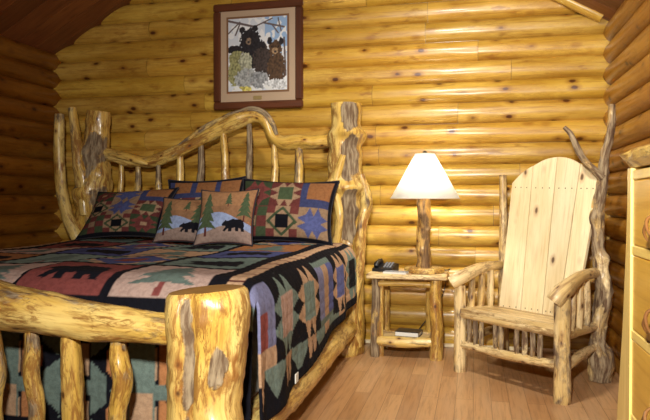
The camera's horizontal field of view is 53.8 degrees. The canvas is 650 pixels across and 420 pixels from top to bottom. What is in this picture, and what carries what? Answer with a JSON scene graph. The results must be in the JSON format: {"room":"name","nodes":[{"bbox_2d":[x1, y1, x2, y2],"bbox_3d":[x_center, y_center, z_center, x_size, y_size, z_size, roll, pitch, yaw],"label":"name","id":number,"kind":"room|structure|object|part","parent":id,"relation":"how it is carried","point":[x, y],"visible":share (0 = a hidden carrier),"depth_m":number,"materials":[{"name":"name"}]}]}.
{"room":"hotel room","nodes":[
{"label":"hotel room","id":0,"kind":"room"},
{"bbox_2d":[0,35,62,248],"bbox_3d":[-3.014,-0.277,2.725,0.156,2.669,5.887,0,1,13],"label":"wall","id":1,"kind":"structure","parent":0,"point":[28,78],"depth_m":5.13,"materials":[{"name":"brown wood"}]},
{"bbox_2d":[0,0,623,53],"bbox_3d":[-0.819,-1.928,2.163,4.674,1.386,6.000,0,1,13],"label":"ceiling","id":2,"kind":"structure","parent":0,"point":[51,26],"depth_m":5.02,"materials":[{"name":"brown wood"}]},
{"bbox_2d":[54,0,610,349],"bbox_3d":[-0.145,-0.820,5.077,4.507,3.682,0.156,0,1,13],"label":"wall","id":3,"kind":"structure","parent":0,"point":[490,88],"depth_m":4.86,"materials":[{"name":"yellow wood"}]},
{"bbox_2d":[213,0,302,110],"bbox_3d":[-0.533,-1.224,5.070,0.745,0.846,0.035,0,1,13],"label":"framed picture","id":4,"kind":"object","parent":3,"relation":"attached to","point":[258,46],"visible":1,"depth_m":5.06,"materials":[{"name":"brown wood"}]},
{"bbox_3d":[-0.534,-0.890,5.069,0.070,0.030,0.005,0,1,13],"label":"title plate","id":5,"kind":"part","parent":4,"relation":"part of","materials":[{"name":"gold metal"}]},
{"bbox_2d":[228,15,286,91],"bbox_3d":[-0.534,-1.234,5.064,0.489,0.576,0.002,0,1,13],"label":"print","id":6,"kind":"object","parent":4,"relation":"attached to","point":[257,44],"depth_m":5.06},
{"bbox_2d":[364,339,576,353],"bbox_3d":[-0.160,1.007,5.042,4.370,0.028,0.042,0,1,13],"label":"baseboard","id":7,"kind":"structure","parent":3,"relation":"attached to","point":[511,348],"depth_m":4.67,"materials":[{"name":"brown wood"}]},
{"bbox_2d":[553,0,602,21],"bbox_3d":[1.584,-1.563,4.556,0.774,0.494,0.097,0,1,13],"label":"trim","id":8,"kind":"structure","parent":3,"relation":"attached to","point":[573,5],"depth_m":4.48,"materials":[{"name":"brown wood"}]},
{"bbox_2d":[251,343,618,419],"bbox_3d":[-0.814,1.115,2.235,4.670,0.100,6.050,0,1,13],"label":"floor","id":9,"kind":"structure","parent":0,"point":[403,383],"depth_m":3.68,"materials":[{"name":"laminate"}]},
{"bbox_2d":[0,102,372,419],"bbox_3d":[-1.173,0.131,3.637,2.535,1.836,2.848,0,1,13],"label":"bed","id":10,"kind":"object","parent":9,"relation":"on","point":[204,330],"visible":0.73,"depth_m":2.30,"materials":[{"name":"brown wood"}]},
{"bbox_3d":[-1.388,0.333,2.381,1.924,0.256,0.192,0,1,13],"label":"footboard rail","id":11,"kind":"part","parent":10,"relation":"part of","materials":[{"name":"brown wood"}]},
{"bbox_2d":[0,238,356,419],"bbox_3d":[-1.085,0.541,3.665,2.256,0.626,2.146,0,1,13],"label":"patchwork quilt","id":12,"kind":"object","parent":10,"relation":"on","point":[300,292],"visible":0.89,"depth_m":2.70,"materials":[{"name":"fabric"}]},
{"bbox_2d":[75,187,178,239],"bbox_3d":[-1.459,0.027,4.726,0.742,0.393,0.292,0,1,19],"label":"pillow sham","id":13,"kind":"object","parent":12,"relation":"on","point":[128,213],"visible":0.95,"depth_m":4.64,"materials":[{"name":"fabric"}]},
{"bbox_2d":[152,197,207,244],"bbox_3d":[-0.962,0.072,4.403,0.429,0.327,0.173,0,1,20],"label":"throw pillow","id":14,"kind":"object","parent":12,"relation":"on","point":[179,221],"visible":0.66,"depth_m":4.36,"materials":[{"name":"fabric"}]},
{"bbox_2d":[168,176,245,199],"bbox_3d":[-0.896,-0.007,4.738,0.644,0.488,0.183,0,1,13],"label":"pillow sham","id":15,"kind":"object","parent":12,"relation":"on","point":[189,190],"visible":0.21,"depth_m":4.74,"materials":[{"name":"fabric"}]},
{"bbox_2d":[193,188,258,246],"bbox_3d":[-0.648,0.047,4.212,0.420,0.381,0.195,0,1,13],"label":"throw pillow","id":16,"kind":"object","parent":12,"relation":"on","point":[225,217],"visible":1,"depth_m":4.16,"materials":[{"name":"fabric"}]},
{"bbox_2d":[242,178,339,244],"bbox_3d":[-0.269,0.008,4.428,0.720,0.470,0.248,0,1,12],"label":"pillow sham","id":17,"kind":"object","parent":12,"relation":"on","point":[284,211],"visible":0.85,"depth_m":4.34,"materials":[{"name":"fabric"}]},
{"bbox_3d":[-0.884,-0.542,4.863,1.950,0.439,0.132,0,1,13],"label":"headboard rail","id":18,"kind":"part","parent":10,"relation":"part of","materials":[{"name":"brown wood"}]},
{"bbox_3d":[-0.809,0.192,4.864,2.035,0.119,0.115,0,1,13],"label":"headboard rail","id":19,"kind":"part","parent":10,"relation":"part of","materials":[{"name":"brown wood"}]},
{"bbox_3d":[-1.070,0.593,3.750,1.834,0.573,2.000,0,1,13],"label":"mattress","id":20,"kind":"part","parent":10,"relation":"part of","materials":[{"name":"fabric"}]},
{"bbox_3d":[-0.101,0.856,3.400,0.189,0.185,2.551,0,1,13],"label":"rail","id":21,"kind":"part","parent":10,"relation":"part of","materials":[{"name":"brown wood"}]},
{"bbox_2d":[366,268,448,360],"bbox_3d":[0.600,0.735,4.582,0.553,0.590,0.403,0,1,13],"label":"nightstand","id":22,"kind":"object","parent":9,"relation":"on","point":[382,337],"visible":0.98,"depth_m":4.44,"materials":[{"name":"brown wood"}]},
{"bbox_3d":[0.355,0.752,4.498,0.071,0.557,0.063,0,1,13],"label":"leg","id":23,"kind":"part","parent":22,"relation":"part of","materials":[{"name":"brown wood"}]},
{"bbox_2d":[372,258,398,271],"bbox_3d":[0.438,0.397,4.628,0.150,0.086,0.150,0,1,25],"label":"telephone","id":24,"kind":"object","parent":22,"relation":"on","point":[379,266],"visible":1,"depth_m":4.60,"materials":[{"name":"black plastic"}]},
{"bbox_3d":[0.453,0.748,4.753,0.062,0.555,0.066,0,1,13],"label":"leg","id":25,"kind":"part","parent":22,"relation":"part of","materials":[{"name":"brown wood"}]},
{"bbox_2d":[383,270,408,274],"bbox_3d":[0.493,0.434,4.458,0.166,0.016,0.078,0,1,23],"label":"notepad","id":26,"kind":"object","parent":22,"relation":"on","point":[385,271],"visible":1,"depth_m":4.44,"materials":[{"name":"white paper"}]},
{"bbox_3d":[0.556,0.515,4.448,0.408,0.043,0.040,0,1,13],"label":"apron rail","id":27,"kind":"part","parent":22,"relation":"part of","materials":[{"name":"brown wood"}]},
{"bbox_2d":[383,329,430,336],"bbox_3d":[0.583,0.903,4.586,0.398,0.037,0.270,0,1,13],"label":"shelf","id":28,"kind":"object","parent":22,"relation":"attached to","point":[386,332],"depth_m":4.63,"materials":[{"name":"brown wood"}]},
{"bbox_3d":[0.617,0.511,4.711,0.408,0.044,0.039,0,1,13],"label":"apron rail","id":29,"kind":"part","parent":22,"relation":"part of","materials":[{"name":"brown wood"}]},
{"bbox_2d":[395,328,422,336],"bbox_3d":[0.598,0.876,4.569,0.172,0.035,0.140,0,1,20],"label":"book","id":30,"kind":"object","parent":22,"relation":"on","point":[407,332],"visible":0.93,"depth_m":4.53,"materials":[{"name":"white paper"}]},
{"bbox_2d":[390,151,459,328],"bbox_3d":[0.707,0.245,4.541,0.491,1.332,0.498,0,1,13],"label":"table lamp","id":31,"kind":"object","parent":22,"relation":"on","point":[424,179],"visible":0.95,"depth_m":4.43,"materials":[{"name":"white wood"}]},
{"bbox_3d":[0.701,0.146,4.537,0.110,0.530,0.112,0,1,13],"label":"stem","id":32,"kind":"part","parent":31,"relation":"part of","materials":[{"name":"brown wood"}]},
{"bbox_3d":[0.707,-0.083,4.532,0.491,0.008,0.491,0,1,13],"label":"shade trim","id":33,"kind":"part","parent":31,"relation":"part of","materials":[{"name":"white fabric"}]},
{"bbox_3d":[0.707,-0.239,4.530,0.484,0.312,0.484,0,1,13],"label":"lamp shade","id":34,"kind":"part","parent":31,"relation":"part of","materials":[{"name":"fabric"}]},
{"bbox_3d":[0.791,0.663,4.662,0.251,0.492,0.236,0,1,13],"label":"cord","id":35,"kind":"part","parent":31,"relation":"part of","materials":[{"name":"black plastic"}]},
{"bbox_3d":[0.766,0.750,4.679,0.070,0.555,0.068,0,1,13],"label":"leg","id":36,"kind":"part","parent":22,"relation":"part of","materials":[{"name":"brown wood"}]},
{"bbox_3d":[0.763,0.754,4.402,0.102,0.558,0.100,0,1,13],"label":"leg","id":37,"kind":"part","parent":22,"relation":"part of","materials":[{"name":"brown wood"}]},
{"bbox_2d":[448,104,615,405],"bbox_3d":[1.260,0.200,3.984,0.757,1.685,0.997,-1,1,-35],"label":"armchair","id":38,"kind":"object","parent":9,"relation":"on","point":[557,204],"visible":1,"depth_m":4.02,"materials":[{"name":"brown wood"}]},
{"bbox_3d":[0.868,0.758,4.113,0.082,0.555,0.084,0,1,13],"label":"leg","id":39,"kind":"part","parent":38,"relation":"part of","materials":[{"name":"brown wood"}]},
{"bbox_3d":[1.034,0.425,4.280,0.665,0.147,0.112,-1,1,-44],"label":"arm","id":40,"kind":"part","parent":38,"relation":"part of","materials":[{"name":"brown wood"}]},
{"bbox_3d":[1.266,0.390,4.546,0.087,1.280,0.098,0,1,13],"label":"post","id":41,"kind":"part","parent":38,"relation":"part of","materials":[{"name":"brown wood"}]},
{"bbox_3d":[1.075,0.667,3.786,0.059,0.060,0.771,-1,1,-33],"label":"seat rail","id":42,"kind":"part","parent":38,"relation":"part of","materials":[{"name":"brown wood"}]},
{"bbox_3d":[1.285,0.753,3.464,0.094,0.585,0.096,0,1,13],"label":"leg","id":43,"kind":"part","parent":38,"relation":"part of","materials":[{"name":"brown wood"}]},
{"bbox_3d":[1.448,0.434,3.653,0.116,0.167,0.692,1,1,42],"label":"arm","id":44,"kind":"part","parent":38,"relation":"part of","materials":[{"name":"brown wood"}]},
{"bbox_3d":[1.476,0.699,3.699,0.054,0.083,0.611,1,1,39],"label":"seat rail","id":45,"kind":"part","parent":38,"relation":"part of","materials":[{"name":"brown wood"}]},
{"bbox_3d":[1.677,0.202,3.877,0.165,1.685,0.187,0,1,13],"label":"post","id":46,"kind":"part","parent":38,"relation":"part of","materials":[{"name":"brown wood"}]},
{"bbox_2d":[617,144,649,419],"bbox_3d":[0.889,0.467,1.187,0.473,1.229,1.288,0,1,13],"label":"dresser","id":47,"kind":"object","parent":9,"relation":"on","point":[634,378],"visible":1,"depth_m":1.62,"materials":[{"name":"brown wood"}]},
{"bbox_3d":[0.708,0.551,1.236,0.021,0.024,0.901,0,1,13],"label":"rail","id":48,"kind":"part","parent":47,"relation":"part of","materials":[{"name":"brown wood"}]},
{"bbox_3d":[0.708,0.331,1.232,0.021,0.024,0.901,0,1,13],"label":"rail","id":49,"kind":"part","parent":47,"relation":"part of","materials":[{"name":"brown wood"}]},
{"bbox_3d":[0.708,-0.084,1.226,0.021,0.024,0.901,0,1,13],"label":"rail","id":50,"kind":"part","parent":47,"relation":"part of","materials":[{"name":"brown wood"}]},
{"bbox_3d":[0.708,0.111,1.229,0.021,0.024,0.901,0,1,13],"label":"rail","id":51,"kind":"part","parent":47,"relation":"part of","materials":[{"name":"brown wood"}]},
{"bbox_3d":[0.891,0.222,1.188,0.392,0.194,0.897,0,1,13],"label":"drawer","id":52,"kind":"part","parent":47,"relation":"part of","materials":[{"name":"brown wood"}]},
{"bbox_3d":[0.891,0.441,1.192,0.392,0.194,0.897,0,1,13],"label":"drawer","id":53,"kind":"part","parent":47,"relation":"part of","materials":[{"name":"brown wood"}]},
{"bbox_3d":[0.891,0.014,1.185,0.392,0.169,0.897,0,1,13],"label":"drawer","id":54,"kind":"part","parent":47,"relation":"part of","materials":[{"name":"brown wood"}]},
{"bbox_3d":[0.715,0.251,1.387,0.041,0.080,0.105,0,1,13],"label":"handle","id":55,"kind":"part","parent":47,"relation":"part of","materials":[{"name":"brown wood"}]},
{"bbox_3d":[0.715,0.471,1.391,0.041,0.080,0.105,0,1,13],"label":"handle","id":56,"kind":"part","parent":47,"relation":"part of","materials":[{"name":"brown wood"}]},
{"bbox_3d":[0.715,0.043,1.384,0.041,0.080,0.105,0,1,13],"label":"handle","id":57,"kind":"part","parent":47,"relation":"part of","materials":[{"name":"brown wood"}]},
{"bbox_2d":[602,0,649,375],"bbox_3d":[1.387,-0.261,1.701,0.156,2.670,5.887,0,1,13],"label":"wall","id":58,"kind":"structure","parent":0,"point":[627,52],"depth_m":4.00,"materials":[{"name":"brown wood"}]}
]}

